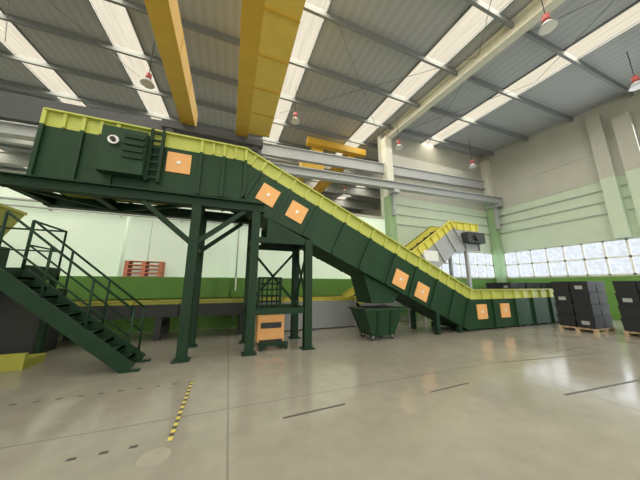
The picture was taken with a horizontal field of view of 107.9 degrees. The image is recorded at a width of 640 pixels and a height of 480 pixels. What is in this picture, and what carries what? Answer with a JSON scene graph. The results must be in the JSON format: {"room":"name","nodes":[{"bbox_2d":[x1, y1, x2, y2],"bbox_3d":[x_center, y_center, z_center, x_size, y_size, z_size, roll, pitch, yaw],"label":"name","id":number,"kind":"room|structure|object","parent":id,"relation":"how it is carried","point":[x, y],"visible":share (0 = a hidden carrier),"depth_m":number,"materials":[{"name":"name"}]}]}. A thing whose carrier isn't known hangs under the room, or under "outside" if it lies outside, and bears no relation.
{"room":"recycling plant interior","nodes":[
{"label":"recycling plant interior","id":0,"kind":"room"},
{"bbox_2d":[0,90,380,213],"bbox_3d":[-14.268,-5.100,26.511,43.314,3.060,27.350,4,-12,-21],"label":"portal","id":1,"kind":"object","parent":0,"point":[8,158],"depth_m":21.61,"materials":[{"name":"grey metal"}]},
{"bbox_2d":[0,127,495,336],"bbox_3d":[-7.673,-2.520,9.056,43.700,11.604,0.900,4,-12,-21],"label":"wall","id":2,"kind":"structure","parent":0,"point":[98,238],"depth_m":9.22,"materials":[{"name":"paint"}]},
{"bbox_2d":[122,260,165,276],"bbox_3d":[-6.451,1.076,8.595,1.150,0.560,0.420,4,-12,-21],"label":"pallet stack","id":3,"kind":"object","parent":2,"relation":"on","point":[128,265],"visible":0.99,"depth_m":8.45,"materials":[{"name":"brown wood"}]},
{"bbox_2d":[0,111,639,318],"bbox_3d":[-3.470,-3.880,-2.403,43.300,9.300,24.700,4,-12,-21],"label":"pipes","id":4,"kind":"object","parent":2,"relation":"attached to","point":[625,130],"visible":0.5,"depth_m":10.70,"materials":[{"name":"grey metal"}]},
{"bbox_2d":[439,252,495,278],"bbox_3d":[9.315,1.572,15.056,5.744,1.844,0.160,4,-12,-21],"label":"wall window","id":5,"kind":"structure","parent":2,"relation":"in","point":[481,264],"depth_m":15.39,"materials":[{"name":"white glass"}]},
{"bbox_2d":[0,314,639,479],"bbox_3d":[-9.608,4.283,12.869,43.700,0.303,60.001,4,-12,-21],"label":"floor","id":6,"kind":"structure","parent":0,"point":[514,420],"depth_m":3.06,"materials":[{"name":"concrete"}]},
{"bbox_2d":[0,203,67,371],"bbox_3d":[-8.329,0.775,4.825,4.850,3.520,1.890,4,-12,-21],"label":"baler","id":7,"kind":"object","parent":6,"relation":"on","point":[19,327],"visible":0.58,"depth_m":5.27,"materials":[{"name":"dark green painted steel"},{"name":"yellow painted steel"},{"name":"dark rubber"}]},
{"bbox_2d":[0,211,150,373],"bbox_3d":[-5.367,1.123,4.885,3.470,2.984,1.800,4,-12,-21],"label":"stairs","id":8,"kind":"structure","parent":6,"relation":"on","point":[27,285],"depth_m":4.43,"materials":[{"name":"green metal"}]},
{"bbox_2d":[255,277,287,350],"bbox_3d":[-1.352,1.955,6.506,0.720,1.845,1.010,4,-12,-21],"label":"stacker","id":9,"kind":"object","parent":6,"relation":"on","point":[269,329],"visible":0.96,"depth_m":6.44,"materials":[{"name":"metal"}]},
{"bbox_2d":[63,220,485,340],"bbox_3d":[-2.948,0.812,8.412,24.595,5.022,1.820,4,-12,-21],"label":"conveyor","id":10,"kind":"object","parent":6,"relation":"on","point":[436,245],"visible":0.56,"depth_m":8.92,"materials":[{"name":"green painted steel"},{"name":"yellow painted steel"},{"name":"dark rubber"}]},
{"bbox_2d":[0,107,558,363],"bbox_3d":[2.890,0.550,8.334,19.935,5.300,1.840,4,-12,-21],"label":"conveyor","id":11,"kind":"object","parent":6,"relation":"on","point":[93,163],"visible":0.98,"depth_m":6.20,"materials":[{"name":"metal"}]},
{"bbox_2d":[348,305,404,340],"bbox_3d":[1.769,2.582,7.310,1.420,0.920,1.010,4,-12,-21],"label":"bin","id":12,"kind":"object","parent":6,"relation":"on","point":[378,320],"visible":1,"depth_m":6.99,"materials":[{"name":"green painted metal"},{"name":"dark rubber"}]},
{"bbox_2d":[214,114,632,328],"bbox_3d":[-1.557,-2.822,4.823,34.500,10.580,12.450,4,-12,-21],"label":"columns","id":13,"kind":"structure","parent":6,"relation":"on","point":[612,193],"depth_m":11.75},
{"bbox_2d":[0,91,502,228],"bbox_3d":[-7.750,-4.001,8.899,43.281,3.652,0.960,4,-12,-21],"label":"beam","id":14,"kind":"structure","parent":13,"relation":"attached to","point":[14,108],"depth_m":11.75,"materials":[{"name":"grey metal"}]},
{"bbox_2d":[144,0,305,152],"bbox_3d":[-0.982,-6.620,1.476,4.100,1.840,19.050,4,-12,-21],"label":"crane","id":15,"kind":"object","parent":14,"relation":"on","point":[269,28],"depth_m":6.88,"materials":[{"name":"yellow metal"}]},
{"bbox_2d":[485,283,491,288],"bbox_3d":[10.897,3.446,13.903,1.201,1.741,1.000,4,-12,-21],"label":"crate stack","id":16,"kind":"object","parent":6,"relation":"on","point":[488,285],"visible":0.02,"depth_m":14.14,"materials":[{"name":"black plastic"}]},
{"bbox_2d":[490,282,524,288],"bbox_3d":[10.095,3.152,12.392,1.201,1.741,1.000,4,-12,-21],"label":"crate stack","id":17,"kind":"object","parent":6,"relation":"on","point":[509,284],"visible":0.09,"depth_m":12.18,"materials":[{"name":"black plastic"}]},
{"bbox_2d":[525,283,539,287],"bbox_3d":[11.309,3.241,12.849,1.201,1.741,1.000,4,-12,-21],"label":"crate stack","id":18,"kind":"object","parent":6,"relation":"on","point":[527,285],"visible":0.05,"depth_m":12.52,"materials":[{"name":"black plastic"}]},
{"bbox_2d":[540,283,551,287],"bbox_3d":[12.476,3.326,13.289,1.201,1.741,1.000,4,-12,-21],"label":"crate stack","id":19,"kind":"object","parent":6,"relation":"on","point":[542,285],"visible":0.03,"depth_m":12.94,"materials":[{"name":"black plastic"}]},
{"bbox_2d":[551,281,615,333],"bbox_3d":[9.651,2.414,8.597,1.201,1.741,1.000,4,-12,-21],"label":"crate stack","id":20,"kind":"object","parent":6,"relation":"on","point":[579,305],"visible":1,"depth_m":8.25,"materials":[{"name":"black plastic"}]},
{"bbox_2d":[612,281,639,335],"bbox_3d":[10.620,2.199,7.490,1.201,1.741,1.000,4,-12,-21],"label":"crate stack","id":21,"kind":"object","parent":6,"relation":"on","point":[627,294],"visible":1,"depth_m":7.53,"materials":[{"name":"black plastic"}]},
{"bbox_2d":[0,0,639,210],"bbox_3d":[-9.748,-6.970,15.002,44.000,4.666,60.004,4,-12,-21],"label":"roof","id":22,"kind":"structure","parent":0,"point":[386,40],"depth_m":9.79,"materials":[{"name":"grey metal"}]},
{"bbox_2d":[140,42,154,88],"label":"pendant lamps","id":23,"kind":"object","parent":22,"relation":"hanging from","point":[146,82],"depth_m":8.56,"materials":[{"name":"metal"}]},
{"bbox_2d":[0,0,565,138],"bbox_3d":[-3.423,-8.550,-1.477,25.740,2.281,24.738,4,-12,-21],"label":"rafters","id":24,"kind":"object","parent":22,"relation":"attached to","point":[529,16],"depth_m":8.85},
{"bbox_2d":[290,104,299,124],"label":"pendant lamps","id":25,"kind":"object","parent":22,"relation":"hanging from","point":[295,121],"depth_m":10.51,"materials":[{"name":"metal"}]},
{"bbox_2d":[5,0,614,145],"bbox_3d":[-0.133,-7.605,6.664,20.620,1.014,12.617,4,-12,-21],"label":"roof bracing","id":26,"kind":"structure","parent":22,"relation":"attached to","point":[8,0],"depth_m":9.18,"materials":[{"name":"grey metal"}]},
{"bbox_2d":[295,136,365,193],"bbox_3d":[-4.018,-2.604,27.088,4.000,1.750,28.400,4,-12,-21],"label":"beam","id":27,"kind":"structure","parent":22,"relation":"attached to","point":[316,144],"depth_m":14.36,"materials":[{"name":"yellow metal"}]},
{"bbox_2d":[395,139,402,150],"label":"pendant lamps","id":28,"kind":"object","parent":22,"relation":"hanging from","point":[399,147],"depth_m":12.53,"materials":[{"name":"metal"}]},
{"bbox_2d":[469,157,476,168],"label":"pendant lamps","id":29,"kind":"object","parent":22,"relation":"hanging from","point":[472,165],"depth_m":14.53,"materials":[{"name":"metal"}]},
{"bbox_2d":[538,0,558,35],"label":"pendant lamps","id":30,"kind":"object","parent":22,"relation":"hanging from","point":[549,25],"depth_m":6.69,"materials":[{"name":"metal"}]},
{"bbox_2d":[626,52,639,91],"label":"pendant lamps","id":31,"kind":"object","parent":22,"relation":"hanging from","point":[635,80],"depth_m":8.72,"materials":[{"name":"metal"}]},
{"bbox_2d":[360,202,381,216],"bbox_3d":[-9.748,-2.894,14.210,44.000,14.305,60.600,4,-12,-21],"label":"wall","id":32,"kind":"structure","parent":0,"point":[364,211],"depth_m":31.03,"materials":[{"name":"grey paint"}]},
{"bbox_2d":[482,89,639,319],"bbox_3d":[16.915,-3.223,5.441,0.430,11.604,24.700,4,-12,-21],"label":"wall","id":33,"kind":"structure","parent":0,"point":[557,162],"depth_m":13.31,"materials":[{"name":"paint"}]},
{"bbox_2d":[503,237,639,278],"bbox_3d":[14.738,0.617,10.145,0.160,1.844,12.394,4,-12,-21],"label":"wall window","id":34,"kind":"structure","parent":33,"relation":"in","point":[619,257],"depth_m":12.45,"materials":[{"name":"white glass"}]}
]}

